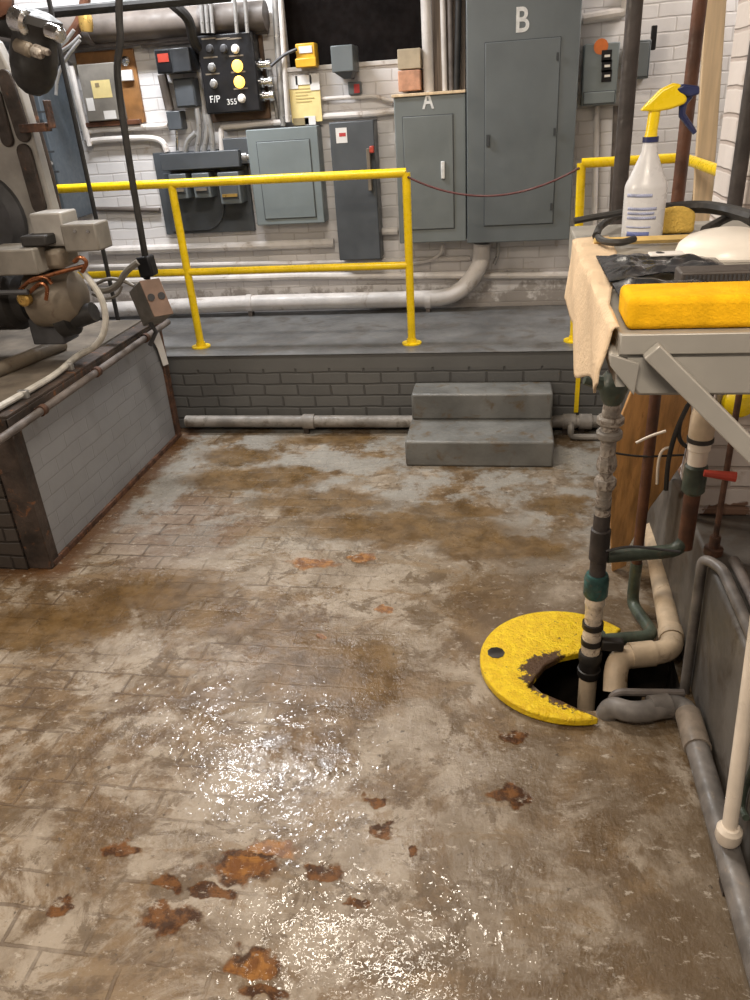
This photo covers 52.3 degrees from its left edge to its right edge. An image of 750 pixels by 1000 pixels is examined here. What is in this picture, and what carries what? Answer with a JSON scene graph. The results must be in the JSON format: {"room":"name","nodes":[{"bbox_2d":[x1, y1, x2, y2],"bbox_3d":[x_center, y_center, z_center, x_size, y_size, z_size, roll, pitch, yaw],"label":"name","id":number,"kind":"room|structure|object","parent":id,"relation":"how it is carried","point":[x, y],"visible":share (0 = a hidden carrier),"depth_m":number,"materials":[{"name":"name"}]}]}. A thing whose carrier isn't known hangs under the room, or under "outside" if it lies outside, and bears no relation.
{"room":"mechanical room","nodes":[
{"label":"mechanical room","id":0,"kind":"room"},
{"bbox_2d":[129,278,173,345],"bbox_3d":[-1.158,-0.979,3.990,0.121,0.354,0.220,-25,34,-35],"label":"box","id":1,"kind":"object","parent":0,"point":[150,300],"visible":1,"depth_m":3.92,"materials":[{"name":"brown metal"}]},
{"bbox_2d":[7,0,738,312],"bbox_3d":[-0.137,-2.428,4.981,6.400,3.250,0.300,1,28,10],"label":"wall","id":2,"kind":"structure","parent":0,"point":[106,162],"depth_m":5.02,"materials":[{"name":"brick"}]},
{"bbox_2d":[33,56,92,217],"bbox_3d":[-2.364,-2.343,5.010,0.813,0.956,0.414,1,28,10],"label":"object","id":3,"kind":"object","parent":2,"relation":"attached to","point":[61,142],"visible":0.13,"depth_m":4.97,"materials":[{"name":"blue metal"}]},
{"bbox_2d":[54,39,80,94],"bbox_3d":[-1.844,-2.593,4.581,0.244,0.283,0.020,1,28,10],"label":"cable","id":4,"kind":"object","parent":3,"relation":"hanging from","point":[78,41],"visible":0.8,"depth_m":4.56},
{"bbox_2d":[62,0,90,47],"bbox_3d":[-1.817,-2.815,4.531,0.343,0.356,0.100,-6,27,-5],"label":"conduit","id":5,"kind":"object","parent":3,"relation":"attached to","point":[75,25],"visible":0.31,"depth_m":4.53,"materials":[{"name":"brown metal"}]},
{"bbox_2d":[78,15,92,31],"bbox_3d":[-1.715,-2.834,4.529,0.085,0.106,0.081,1,28,10],"label":"coupling","id":6,"kind":"object","parent":5,"relation":"attached to","point":[85,21],"visible":0.77,"depth_m":4.51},
{"bbox_2d":[65,62,85,139],"bbox_3d":[-1.950,-2.597,4.982,0.054,0.454,0.032,1,28,10],"label":"conduit","id":7,"kind":"object","parent":2,"relation":"attached to","point":[66,63],"visible":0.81,"depth_m":4.97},
{"bbox_2d":[68,66,91,145],"bbox_3d":[-1.925,-2.569,4.993,0.045,0.467,0.032,1,28,10],"label":"conduit","id":8,"kind":"object","parent":2,"relation":"attached to","point":[71,68],"visible":1,"depth_m":4.97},
{"bbox_2d":[75,48,145,127],"bbox_3d":[-1.728,-2.651,4.926,0.425,0.427,0.078,1,28,10],"label":"plywood board","id":9,"kind":"object","parent":2,"relation":"attached to","point":[95,68],"visible":0.88,"depth_m":4.90,"materials":[{"name":"brown wood"}]},
{"bbox_2d":[86,119,143,127],"bbox_3d":[-1.725,-2.479,5.028,0.403,0.029,0.059,1,28,10],"label":"shelf","id":10,"kind":"object","parent":9,"relation":"attached to","point":[92,122],"depth_m":5.00,"materials":[{"name":"wood"}]},
{"bbox_2d":[84,135,169,152],"bbox_3d":[-1.649,-2.359,5.078,0.581,0.120,0.040,1,28,10],"label":"conduit","id":11,"kind":"object","parent":2,"relation":"attached to","point":[107,139],"visible":0.98,"depth_m":5.04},
{"bbox_2d":[96,207,160,211],"bbox_3d":[-1.708,-2.011,5.289,0.464,0.057,0.032,1,28,10],"label":"conduit","id":12,"kind":"object","parent":2,"relation":"attached to","point":[103,209],"visible":0.91,"depth_m":5.28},
{"bbox_2d":[88,123,168,133],"bbox_3d":[-1.637,-2.447,5.030,0.583,0.048,0.040,1,28,10],"label":"conduit","id":13,"kind":"object","parent":2,"relation":"attached to","point":[154,126],"visible":0.98,"depth_m":5.01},
{"bbox_2d":[0,0,269,49],"bbox_3d":[-1.616,-2.918,4.713,1.959,0.179,0.166,1,28,10],"label":"duct","id":14,"kind":"object","parent":2,"relation":"attached to","point":[160,23],"visible":0.58,"depth_m":4.60,"materials":[{"name":"metal"}]},
{"bbox_2d":[65,30,268,51],"bbox_3d":[-1.321,-2.850,4.726,1.368,0.043,0.044,1,28,10],"label":"conduit","id":15,"kind":"object","parent":2,"relation":"attached to","point":[176,39],"visible":0.21,"depth_m":4.74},
{"bbox_2d":[166,110,187,129],"bbox_3d":[-1.280,-2.455,4.939,0.094,0.108,0.099,1,28,10],"label":"junction box","id":16,"kind":"object","parent":2,"relation":"attached to","point":[176,120],"visible":1,"depth_m":4.90,"materials":[{"name":"grey paint"}]},
{"bbox_2d":[154,47,200,74],"bbox_3d":[-1.225,-2.724,4.741,0.221,0.131,0.179,1,28,10],"label":"box","id":17,"kind":"object","parent":2,"relation":"attached to","point":[182,60],"visible":0.94,"depth_m":4.67,"materials":[{"name":"grey metal"}]},
{"bbox_2d":[158,74,173,110],"bbox_3d":[-1.333,-2.598,4.873,0.075,0.203,0.057,1,28,10],"label":"conduit","id":18,"kind":"object","parent":17,"relation":"attached to","point":[163,80],"visible":1,"depth_m":4.85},
{"bbox_2d":[173,77,201,107],"bbox_3d":[-1.185,-2.579,4.840,0.134,0.162,0.126,1,28,10],"label":"junction box","id":19,"kind":"object","parent":2,"relation":"attached to","point":[187,90],"visible":1,"depth_m":4.79,"materials":[{"name":"grey paint"}]},
{"bbox_2d":[152,137,255,234],"bbox_3d":[-1.123,-2.067,5.066,0.713,0.578,0.187,1,28,10],"label":"electrical box","id":20,"kind":"object","parent":2,"relation":"attached to","point":[211,209],"visible":0.78,"depth_m":5.06,"materials":[{"name":"grey paint"}]},
{"bbox_2d":[194,108,201,151],"bbox_3d":[-1.141,-2.370,4.902,0.080,0.258,0.034,1,28,10],"label":"conduit","id":21,"kind":"object","parent":20,"relation":"attached to","point":[197,110],"visible":0.99,"depth_m":4.89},
{"bbox_2d":[206,114,215,150],"bbox_3d":[-1.051,-2.351,4.896,0.045,0.223,0.034,1,28,10],"label":"conduit","id":22,"kind":"object","parent":20,"relation":"attached to","point":[208,116],"visible":0.92,"depth_m":4.88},
{"bbox_2d":[88,238,334,254],"bbox_3d":[-1.156,-1.758,5.310,1.782,0.067,0.060,1,28,10],"label":"conduit","id":23,"kind":"object","parent":2,"relation":"attached to","point":[305,243],"visible":0.97,"depth_m":5.27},
{"bbox_2d":[211,35,270,121],"bbox_3d":[-0.873,-2.645,4.806,0.396,0.464,0.029,1,28,10],"label":"board","id":24,"kind":"object","parent":2,"relation":"attached to","point":[253,115],"visible":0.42,"depth_m":4.87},
{"bbox_2d":[198,31,275,113],"bbox_3d":[-0.847,-2.626,4.705,0.429,0.423,0.154,1,28,10],"label":"panel","id":25,"kind":"object","parent":24,"relation":"attached to","point":[232,66],"visible":0.99,"depth_m":4.67,"materials":[{"name":"black metal"}]},
{"bbox_2d":[170,6,201,53],"bbox_3d":[-1.123,-2.816,4.505,0.134,0.329,0.267,22,37,40],"label":"conduit","id":26,"kind":"object","parent":25,"relation":"attached to","point":[182,12],"visible":0.89,"depth_m":4.49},
{"bbox_2d":[220,119,280,130],"bbox_3d":[-0.785,-2.397,4.883,0.422,0.045,0.036,1,28,10],"label":"conduit","id":27,"kind":"object","parent":2,"relation":"attached to","point":[245,125],"visible":0.98,"depth_m":4.87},
{"bbox_2d":[272,0,285,125],"bbox_3d":[-0.591,-2.741,4.666,0.078,0.822,0.038,1,28,10],"label":"conduit","id":28,"kind":"object","parent":2,"relation":"attached to","point":[275,12],"visible":1,"depth_m":4.68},
{"bbox_2d":[89,255,469,269],"bbox_3d":[-0.712,-1.644,5.292,2.723,0.063,0.036,1,28,10],"label":"conduit","id":29,"kind":"object","parent":2,"relation":"attached to","point":[460,257],"visible":0.77,"depth_m":5.27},
{"bbox_2d":[246,125,328,225],"bbox_3d":[-0.565,-2.105,4.972,0.463,0.575,0.143,1,28,10],"label":"electrical panel","id":30,"kind":"object","parent":2,"relation":"attached to","point":[297,149],"visible":0.8,"depth_m":4.91,"materials":[{"name":"grey paint"}]},
{"bbox_2d":[278,0,289,121],"bbox_3d":[-0.555,-2.733,4.629,0.068,0.794,0.030,1,28,10],"label":"conduit","id":31,"kind":"object","parent":30,"relation":"attached to","point":[280,2],"visible":1,"depth_m":4.65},
{"bbox_2d":[288,73,322,125],"bbox_3d":[-0.438,-2.494,4.763,0.207,0.281,0.009,1,28,10],"label":"card","id":32,"kind":"object","parent":30,"relation":"attached to","point":[304,90],"visible":1,"depth_m":4.76,"materials":[{"name":"paper"}]},
{"bbox_2d":[83,271,568,285],"bbox_3d":[-0.388,-1.530,5.294,3.578,0.097,0.048,1,28,10],"label":"conduit","id":33,"kind":"object","parent":2,"relation":"attached to","point":[519,274],"visible":0.8,"depth_m":5.24,"materials":[{"name":"metal"}]},
{"bbox_2d":[290,108,393,121],"bbox_3d":[-0.217,-2.415,4.795,0.707,0.045,0.040,1,28,10],"label":"conduit","id":34,"kind":"object","parent":2,"relation":"attached to","point":[390,111],"visible":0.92,"depth_m":4.76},
{"bbox_2d":[287,59,397,72],"bbox_3d":[-0.101,-2.686,4.716,0.898,0.026,0.112,1,28,10],"label":"trim","id":35,"kind":"structure","parent":2,"relation":"attached to","point":[393,61],"depth_m":4.67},
{"bbox_2d":[295,42,318,68],"bbox_3d":[-0.413,-2.703,4.647,0.129,0.127,0.111,1,28,10],"label":"yellow transmitter","id":36,"kind":"object","parent":35,"relation":"on","point":[307,53],"visible":1,"depth_m":4.61,"materials":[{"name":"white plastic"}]},
{"bbox_2d":[330,44,358,79],"bbox_3d":[-0.178,-2.629,4.594,0.132,0.174,0.199,1,28,10],"label":"box","id":37,"kind":"object","parent":2,"relation":"attached to","point":[344,58],"visible":1,"depth_m":4.51,"materials":[{"name":"paint"}]},
{"bbox_2d":[284,0,421,66],"bbox_3d":[-0.128,-3.290,4.488,0.898,1.270,0.040,1,28,10],"label":"window","id":38,"kind":"structure","parent":2,"relation":"in","point":[379,28],"depth_m":4.67,"materials":[{"name":"glass"}]},
{"bbox_2d":[348,81,361,94],"bbox_3d":[-0.123,-2.540,4.710,0.078,0.070,0.063,1,28,10],"label":"wall switch","id":39,"kind":"object","parent":2,"relation":"attached to","point":[354,88],"visible":1,"depth_m":4.68,"materials":[{"name":"grey paint"}]},
{"bbox_2d":[329,119,383,259],"bbox_3d":[-0.114,-1.979,4.916,0.281,0.824,0.219,1,28,10],"label":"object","id":40,"kind":"object","parent":2,"relation":"attached to","point":[354,144],"visible":0.98,"depth_m":4.88,"materials":[{"name":"grey paint"}]},
{"bbox_2d":[322,94,393,102],"bbox_3d":[-0.100,-2.482,4.739,0.466,0.064,0.026,1,28,10],"label":"conduit","id":41,"kind":"object","parent":2,"relation":"attached to","point":[362,96],"visible":0.93,"depth_m":4.72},
{"bbox_2d":[391,90,466,242],"bbox_3d":[0.354,-2.071,4.773,0.436,0.856,0.239,1,28,10],"label":"electrical panel","id":42,"kind":"object","parent":2,"relation":"attached to","point":[431,127],"visible":0.84,"depth_m":4.65,"materials":[{"name":"grey paint"}]},
{"bbox_2d":[398,69,422,91],"bbox_3d":[0.215,-2.526,4.602,0.134,0.109,0.159,1,28,10],"label":"box","id":43,"kind":"object","parent":42,"relation":"on","point":[408,80],"visible":1,"depth_m":4.54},
{"bbox_2d":[397,48,422,69],"bbox_3d":[0.212,-2.625,4.551,0.135,0.104,0.159,1,28,10],"label":"box","id":44,"kind":"object","parent":43,"relation":"on","point":[408,59],"visible":0.85,"depth_m":4.48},
{"bbox_2d":[420,0,433,91],"bbox_3d":[0.301,-2.757,4.442,0.070,0.680,0.064,1,28,10],"label":"riser pipe","id":45,"kind":"object","parent":42,"relation":"on","point":[426,5],"visible":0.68,"depth_m":4.47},
{"bbox_2d":[440,0,447,90],"bbox_3d":[0.396,-2.752,4.428,0.039,0.672,0.032,1,28,10],"label":"riser pipe","id":46,"kind":"object","parent":42,"relation":"on","point":[442,2],"visible":0.88,"depth_m":4.46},
{"bbox_2d":[447,0,453,90],"bbox_3d":[0.436,-2.749,4.422,0.034,0.669,0.030,1,28,10],"label":"riser pipe","id":47,"kind":"object","parent":42,"relation":"on","point":[449,2],"visible":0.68,"depth_m":4.46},
{"bbox_2d":[454,0,461,89],"bbox_3d":[0.479,-2.747,4.416,0.061,0.665,0.036,1,28,10],"label":"riser pipe","id":48,"kind":"object","parent":42,"relation":"on","point":[458,3],"visible":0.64,"depth_m":4.45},
{"bbox_2d":[432,0,465,91],"bbox_3d":[0.428,-2.818,4.473,0.196,0.745,0.049,1,28,10],"label":"board","id":49,"kind":"object","parent":2,"relation":"attached to","point":[436,26],"visible":0.44,"depth_m":4.51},
{"bbox_2d":[466,0,581,242],"bbox_3d":[0.864,-2.313,4.532,0.627,1.460,0.279,1,28,10],"label":"electrical panel","id":50,"kind":"object","parent":2,"relation":"attached to","point":[522,56],"visible":0.98,"depth_m":4.43,"materials":[{"name":"grey paint"}]},
{"bbox_2d":[591,106,599,224],"bbox_3d":[1.383,-1.840,4.817,0.084,1.152,0.034,1,28,10],"label":"conduit","id":51,"kind":"object","parent":2,"relation":"attached to","point":[596,124],"visible":0.66,"depth_m":4.67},
{"bbox_2d":[580,38,619,105],"bbox_3d":[1.305,-2.485,4.440,0.196,0.336,0.143,1,28,10],"label":"box","id":52,"kind":"object","parent":2,"relation":"attached to","point":[600,60],"visible":1,"depth_m":4.39,"materials":[{"name":"grey paint"}]},
{"bbox_2d":[583,0,625,23],"bbox_3d":[1.314,-2.791,4.325,0.263,0.149,0.056,1,28,10],"label":"conduit","id":53,"kind":"object","parent":2,"relation":"attached to","point":[614,13],"visible":0.86,"depth_m":4.33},
{"bbox_2d":[609,106,617,224],"bbox_3d":[1.488,-1.834,4.802,0.074,1.148,0.030,1,28,10],"label":"conduit","id":54,"kind":"object","parent":2,"relation":"attached to","point":[615,108],"visible":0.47,"depth_m":4.62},
{"bbox_2d":[637,25,657,78],"bbox_3d":[1.520,-2.553,4.365,0.145,0.260,0.146,1,28,10],"label":"switch","id":55,"kind":"object","parent":2,"relation":"attached to","point":[646,46],"visible":0.68,"depth_m":4.31,"materials":[{"name":"grey paint"}]},
{"bbox_2d":[0,428,749,999],"bbox_3d":[-1.175,0.784,2.456,5.300,0.001,5.600,1,28,10],"label":"floor","id":56,"kind":"structure","parent":0,"point":[255,743],"depth_m":2.29,"materials":[{"name":"concrete"}]},
{"bbox_2d":[0,41,59,244],"bbox_3d":[-2.232,-1.691,3.914,1.686,1.419,0.630,1,28,10],"label":"machine","id":57,"kind":"object","parent":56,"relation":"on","point":[26,184],"visible":0.91,"depth_m":3.58,"materials":[{"name":"metal"}]},
{"bbox_2d":[0,0,66,208],"bbox_3d":[-1.487,-1.657,3.330,0.295,1.005,0.684,-26,35,-36],"label":"machine part","id":58,"kind":"object","parent":57,"relation":"attached to","point":[35,35],"visible":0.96,"depth_m":3.07,"materials":[{"name":"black metal"}]},
{"bbox_2d":[114,0,157,279],"bbox_3d":[-1.130,-1.749,3.568,0.214,1.410,0.075,1,28,10],"label":"cable","id":59,"kind":"object","parent":58,"relation":"hanging from","point":[147,268],"visible":1,"depth_m":3.61,"materials":[{"name":"black rubber"}]},
{"bbox_2d":[91,259,139,293],"bbox_3d":[-1.319,-1.133,3.882,0.292,0.167,0.032,1,28,10],"label":"cable","id":60,"kind":"object","parent":59,"relation":"attached to","point":[135,263],"visible":0.9,"depth_m":3.87,"materials":[{"name":"grey metal"}]},
{"bbox_2d":[0,209,111,344],"bbox_3d":[-1.578,-1.012,3.527,0.857,0.591,0.372,1,28,10],"label":"pump","id":61,"kind":"object","parent":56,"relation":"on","point":[37,291],"visible":1,"depth_m":3.39,"materials":[{"name":"beige metal"}]},
{"bbox_2d":[0,269,108,410],"bbox_3d":[-1.542,-0.598,3.103,0.284,0.499,1.073,9,30,24],"label":"conduit","id":62,"kind":"object","parent":61,"relation":"attached to","point":[68,365],"visible":0.98,"depth_m":3.41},
{"bbox_2d":[0,320,140,401],"bbox_3d":[-2.027,-0.827,3.798,1.120,0.298,1.510,1,28,10],"label":"pedestal top","id":63,"kind":"object","parent":56,"relation":"on","point":[23,363],"visible":0.53,"depth_m":3.83,"materials":[{"name":"beige metal"}]},
{"bbox_2d":[0,319,170,444],"bbox_3d":[-1.355,-0.619,3.691,0.071,0.061,1.772,1,28,10],"label":"pipe","id":64,"kind":"object","parent":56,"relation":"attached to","point":[42,409],"visible":0.99,"depth_m":3.49,"materials":[{"name":"metal"}]},
{"bbox_2d":[0,322,181,569],"bbox_3d":[-2.438,-0.388,4.093,2.226,0.729,1.552,1,28,10],"label":"frame","id":65,"kind":"object","parent":56,"relation":"attached to","point":[26,537],"visible":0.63,"depth_m":3.35,"materials":[{"name":"metal"}]},
{"bbox_2d":[154,333,167,365],"bbox_3d":[-1.246,-0.875,4.410,0.004,0.235,0.158,1,28,10],"label":"paper tag","id":66,"kind":"object","parent":65,"relation":"hanging from","point":[158,342],"visible":0.7,"depth_m":4.43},
{"bbox_2d":[22,341,174,553],"bbox_3d":[-2.445,-0.386,4.105,2.210,0.715,1.510,1,28,10],"label":"panel","id":67,"kind":"object","parent":56,"relation":"on","point":[90,445],"visible":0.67,"depth_m":3.80,"materials":[{"name":"grey paint"}]},
{"bbox_2d":[167,351,607,428],"bbox_3d":[-0.133,-0.955,5.162,6.400,0.473,1.345,1,28,10],"label":"platform","id":68,"kind":"object","parent":56,"relation":"on","point":[330,384],"visible":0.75,"depth_m":4.54,"materials":[{"name":"brick"}]},
{"bbox_2d":[99,305,572,356],"bbox_3d":[-0.148,-1.164,5.047,6.400,0.004,1.357,1,28,10],"label":"platform","id":69,"kind":"object","parent":68,"relation":"on","point":[531,328],"visible":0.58,"depth_m":4.84,"materials":[{"name":"grey paint"}]},
{"bbox_2d":[46,0,119,319],"bbox_3d":[-1.641,-2.149,4.123,0.026,2.773,0.026,1,28,10],"label":"pipe","id":70,"kind":"object","parent":69,"relation":"on","point":[49,2],"visible":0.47,"depth_m":4.22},
{"bbox_2d":[57,168,421,349],"bbox_3d":[-0.803,-1.379,4.485,2.128,0.974,0.116,1,28,10],"label":"guard rail","id":71,"kind":"object","parent":69,"relation":"on","point":[187,271],"visible":0.93,"depth_m":4.36,"materials":[{"name":"yellow metal"}]},
{"bbox_2d":[407,167,579,196],"bbox_3d":[0.620,-1.676,4.054,0.900,0.125,0.012,1,28,10],"label":"chain","id":72,"kind":"object","parent":71,"relation":"hanging from","point":[578,168],"visible":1,"depth_m":4.07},
{"bbox_2d":[94,243,490,317],"bbox_3d":[-0.788,-1.503,5.311,3.144,0.433,0.120,1,28,10],"label":"drain pipe","id":73,"kind":"object","parent":69,"relation":"on","point":[250,303],"visible":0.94,"depth_m":5.25,"materials":[{"name":"metal"}]},
{"bbox_2d":[563,153,716,343],"bbox_3d":[1.253,-1.041,3.572,0.601,0.962,1.388,1,28,10],"label":"guard rail","id":74,"kind":"object","parent":69,"relation":"on","point":[709,167],"visible":0.12,"depth_m":3.93,"materials":[{"name":"yellow metal"}]},
{"bbox_2d":[692,0,726,220],"bbox_3d":[1.605,-2.043,3.651,0.254,2.623,0.040,1,28,10],"label":"lumber","id":75,"kind":"object","parent":69,"relation":"on","point":[713,38],"visible":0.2,"depth_m":3.68,"materials":[{"name":"wood"}]},
{"bbox_2d":[184,414,600,439],"bbox_3d":[0.080,-0.439,4.520,2.550,0.120,0.157,1,28,10],"label":"pipe","id":76,"kind":"object","parent":56,"relation":"on","point":[568,423],"visible":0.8,"depth_m":4.57,"materials":[{"name":"metal"}]},
{"bbox_2d":[405,382,553,466],"bbox_3d":[0.584,-0.429,4.239,0.783,0.299,0.519,1,28,10],"label":"step block","id":77,"kind":"object","parent":56,"relation":"on","point":[454,423],"visible":1,"depth_m":4.19,"materials":[{"name":"grey paint"}]},
{"bbox_2d":[480,611,620,725],"bbox_3d":[0.584,0.546,2.631,0.437,0.034,0.568,9,30,23],"label":"cover","id":78,"kind":"object","parent":56,"relation":"on","point":[515,654],"visible":0.9,"depth_m":2.62,"materials":[{"name":"metal"}]},
{"bbox_2d":[533,645,679,710],"bbox_3d":[0.781,0.820,2.725,0.500,0.550,0.410,1,28,10],"label":"pit","id":79,"kind":"structure","parent":56,"relation":"in","point":[560,681],"depth_m":2.85,"materials":[{"name":"black"}]},
{"bbox_2d":[577,0,643,710],"bbox_3d":[0.648,-0.634,1.955,0.184,3.750,0.081,1,28,10],"label":"sump riser","id":80,"kind":"object","parent":79,"relation":"in","point":[596,579],"visible":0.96,"depth_m":2.20,"materials":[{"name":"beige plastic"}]},
{"bbox_2d":[607,43,749,562],"bbox_3d":[0.799,-1.057,1.725,0.333,2.807,0.117,1,28,10],"label":"pipe","id":81,"kind":"object","parent":80,"relation":"attached to","point":[700,437],"visible":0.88,"depth_m":2.18,"materials":[{"name":"brown metal"}]},
{"bbox_2d":[606,545,680,552],"bbox_3d":[0.809,0.150,2.305,0.221,0.032,0.012,-1,27,5],"label":"wire","id":82,"kind":"object","parent":81,"relation":"on","point":[629,546],"visible":1,"depth_m":2.30,"materials":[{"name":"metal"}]},
{"bbox_2d":[603,523,683,691],"bbox_3d":[1.040,0.384,2.826,0.232,0.147,1.009,9,30,23],"label":"pipe","id":83,"kind":"object","parent":79,"relation":"in","point":[669,645],"visible":0.91,"depth_m":2.52,"materials":[{"name":"beige plastic"}]},
{"bbox_2d":[608,688,684,697],"bbox_3d":[0.840,0.640,2.402,0.243,0.114,0.024,-1,28,6],"label":"tube","id":84,"kind":"object","parent":56,"relation":"on","point":[619,692],"visible":0.74,"depth_m":2.37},
{"bbox_2d":[610,391,690,570],"bbox_3d":[0.979,-0.048,2.824,0.261,0.880,0.248,1,28,10],"label":"leaning board","id":85,"kind":"object","parent":56,"relation":"on","point":[627,473],"visible":0.47,"depth_m":2.73,"materials":[{"name":"wood"}]},
{"bbox_2d":[601,0,707,649],"bbox_3d":[0.812,-0.951,1.976,0.177,3.227,0.359,18,35,36],"label":"pipe","id":86,"kind":"object","parent":56,"relation":"on","point":[699,7],"visible":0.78,"depth_m":2.50,"materials":[{"name":"metal"}]},
{"bbox_2d":[664,404,689,490],"bbox_3d":[0.988,-0.169,2.507,0.053,0.307,0.016,1,28,10],"label":"wire","id":87,"kind":"object","parent":86,"relation":"attached to","point":[686,408],"visible":1,"depth_m":2.50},
{"bbox_2d":[596,693,749,986],"bbox_3d":[0.773,0.905,1.984,0.308,0.198,1.066,1,28,10],"label":"pipe","id":88,"kind":"object","parent":56,"relation":"on","point":[734,879],"visible":0.97,"depth_m":2.08,"materials":[{"name":"plastic"}]},
{"bbox_2d":[714,619,749,848],"bbox_3d":[0.869,0.141,1.709,0.061,1.407,0.405,4,28,15],"label":"standpipe","id":89,"kind":"object","parent":88,"relation":"on","point":[728,832],"visible":1,"depth_m":1.82,"materials":[{"name":"white plastic"}]},
{"bbox_2d":[620,389,749,875],"bbox_3d":[1.775,0.477,2.140,1.589,0.473,4.643,1,28,10],"label":"wall","id":90,"kind":"structure","parent":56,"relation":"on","point":[721,639],"depth_m":2.29,"materials":[{"name":"grey paint"}]},
{"bbox_2d":[679,555,749,694],"bbox_3d":[0.900,0.718,1.752,0.072,0.512,1.474,1,28,10],"label":"conduit","id":91,"kind":"object","parent":90,"relation":"attached to","point":[740,609],"visible":0.98,"depth_m":2.29,"materials":[{"name":"grey plastic"}]},
{"bbox_2d":[703,395,742,557],"bbox_3d":[0.947,-1.068,1.695,0.054,2.777,0.054,1,28,10],"label":"rod","id":92,"kind":"object","parent":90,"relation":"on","point":[713,548],"visible":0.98,"depth_m":2.25,"materials":[{"name":"metal"}]},
{"bbox_2d":[729,556,749,606],"bbox_3d":[0.948,0.513,1.622,0.031,0.031,1.450,1,28,10],"label":"conduit","id":93,"kind":"object","parent":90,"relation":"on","point":[735,563],"visible":1,"depth_m":2.16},
{"bbox_2d":[740,765,749,820],"bbox_3d":[0.906,0.694,1.852,0.017,0.192,0.054,1,28,10],"label":"hose","id":94,"kind":"object","parent":90,"relation":"attached to","point":[743,812],"visible":0.63,"depth_m":1.87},
{"bbox_2d":[677,0,749,514],"bbox_3d":[1.783,-1.249,1.932,1.565,2.777,0.360,1,28,10],"label":"wall","id":95,"kind":"structure","parent":0,"point":[737,499],"depth_m":2.33,"materials":[{"name":"white paint"}]},
{"bbox_2d":[721,395,749,417],"bbox_3d":[1.111,-0.291,2.318,0.100,0.100,0.065,1,28,10],"label":"disc","id":96,"kind":"object","parent":95,"relation":"attached to","point":[727,401],"visible":0.54,"depth_m":2.30,"materials":[{"name":"plastic"}]},
{"bbox_3d":[-3.844,-0.982,2.680,0.100,3.250,6.800,1,28,10],"label":"wall","id":97,"kind":"structure","parent":0,"visible":0},
{"bbox_2d":[34,0,231,17],"bbox_3d":[-2.113,-2.668,4.229,2.743,0.057,0.054,1,28,10],"label":"pipe","id":98,"kind":"object","parent":97,"relation":"attached to","point":[128,5],"visible":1,"depth_m":4.09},
{"bbox_3d":[1.190,-0.533,0.629,0.080,2.777,2.760,1,28,10],"label":"wall","id":99,"kind":"structure","parent":0,"visible":0},
{"bbox_2d":[568,220,749,463],"bbox_3d":[0.805,0.006,1.341,0.909,0.887,0.855,1,28,10],"label":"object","id":100,"kind":"object","parent":99,"relation":"attached to","point":[694,364],"depth_m":0.87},
{"bbox_2d":[564,235,618,392],"bbox_3d":[0.349,-0.276,1.178,0.077,0.156,0.620,1,28,10],"label":"cloth","id":101,"kind":"object","parent":100,"relation":"hanging from","point":[588,291],"visible":0.94,"depth_m":1.13,"materials":[{"name":"fabric"}]},
{"bbox_2d":[573,209,622,223],"bbox_3d":[0.435,-0.530,1.418,0.131,0.027,0.012,-3,27,2],"label":"stick","id":102,"kind":"object","parent":100,"relation":"on","point":[609,214],"visible":0.65,"depth_m":1.42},
{"bbox_2d":[592,216,621,238],"bbox_3d":[0.473,-0.535,1.471,0.311,0.014,0.116,-24,33,-33],"label":"cable","id":103,"kind":"object","parent":100,"relation":"on","point":[600,226],"visible":0.38,"depth_m":1.45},
{"bbox_2d":[594,234,636,245],"bbox_3d":[0.403,-0.451,1.323,0.052,0.012,0.088,-24,33,-33],"label":"cable","id":104,"kind":"object","parent":100,"relation":"on","point":[599,238],"visible":0.99,"depth_m":1.30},
{"bbox_2d":[593,234,689,243],"bbox_3d":[0.683,-0.453,1.306,0.600,0.016,0.013,0,28,8],"label":"lath","id":105,"kind":"object","parent":100,"relation":"on","point":[660,238],"visible":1,"depth_m":1.33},
{"bbox_2d":[612,277,705,296],"bbox_3d":[0.375,-0.277,0.987,0.120,0.014,0.105,1,28,10],"label":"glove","id":106,"kind":"object","parent":100,"relation":"on","point":[617,286],"visible":0.21,"depth_m":1.00,"materials":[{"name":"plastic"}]},
{"bbox_2d":[596,251,723,281],"bbox_3d":[0.422,-0.350,1.123,0.170,0.014,0.195,1,28,10],"label":"plastic bag","id":107,"kind":"object","parent":100,"relation":"on","point":[616,267],"visible":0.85,"depth_m":1.11,"materials":[{"name":"plastic"}]},
{"bbox_2d":[621,83,699,236],"bbox_3d":[0.497,-0.585,1.334,0.112,0.251,0.074,1,28,10],"label":"spray bottle","id":108,"kind":"object","parent":100,"relation":"on","point":[645,190],"visible":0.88,"depth_m":1.32,"materials":[{"name":"white"}]},
{"bbox_2d":[662,206,694,233],"bbox_3d":[0.560,-0.534,1.445,0.074,0.048,0.070,1,28,10],"label":"sponge","id":109,"kind":"object","parent":100,"relation":"on","point":[677,219],"visible":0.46,"depth_m":1.41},
{"bbox_2d":[619,281,749,328],"bbox_3d":[0.386,-0.229,0.893,0.185,0.037,0.080,1,28,10],"label":"sponge","id":110,"kind":"object","parent":100,"relation":"on","point":[696,304],"visible":1,"depth_m":0.87,"materials":[{"name":"plastic"}]},
{"bbox_2d":[665,201,749,223],"bbox_3d":[0.610,-0.513,1.357,0.076,0.022,0.210,-16,30,-22],"label":"cable","id":111,"kind":"object","parent":100,"relation":"on","point":[708,207],"visible":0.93,"depth_m":1.37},
{"bbox_2d":[675,226,749,262],"bbox_3d":[0.574,-0.419,1.234,0.163,0.040,0.163,1,28,10],"label":"bowl","id":112,"kind":"object","parent":100,"relation":"on","point":[728,244],"visible":0.94,"depth_m":1.19,"materials":[{"name":"white plastic"}]},
{"bbox_2d":[700,215,749,230],"bbox_3d":[0.629,-0.482,1.326,0.078,0.016,0.179,15,33,33],"label":"cable","id":113,"kind":"object","parent":100,"relation":"on","point":[721,220],"visible":0.44,"depth_m":1.32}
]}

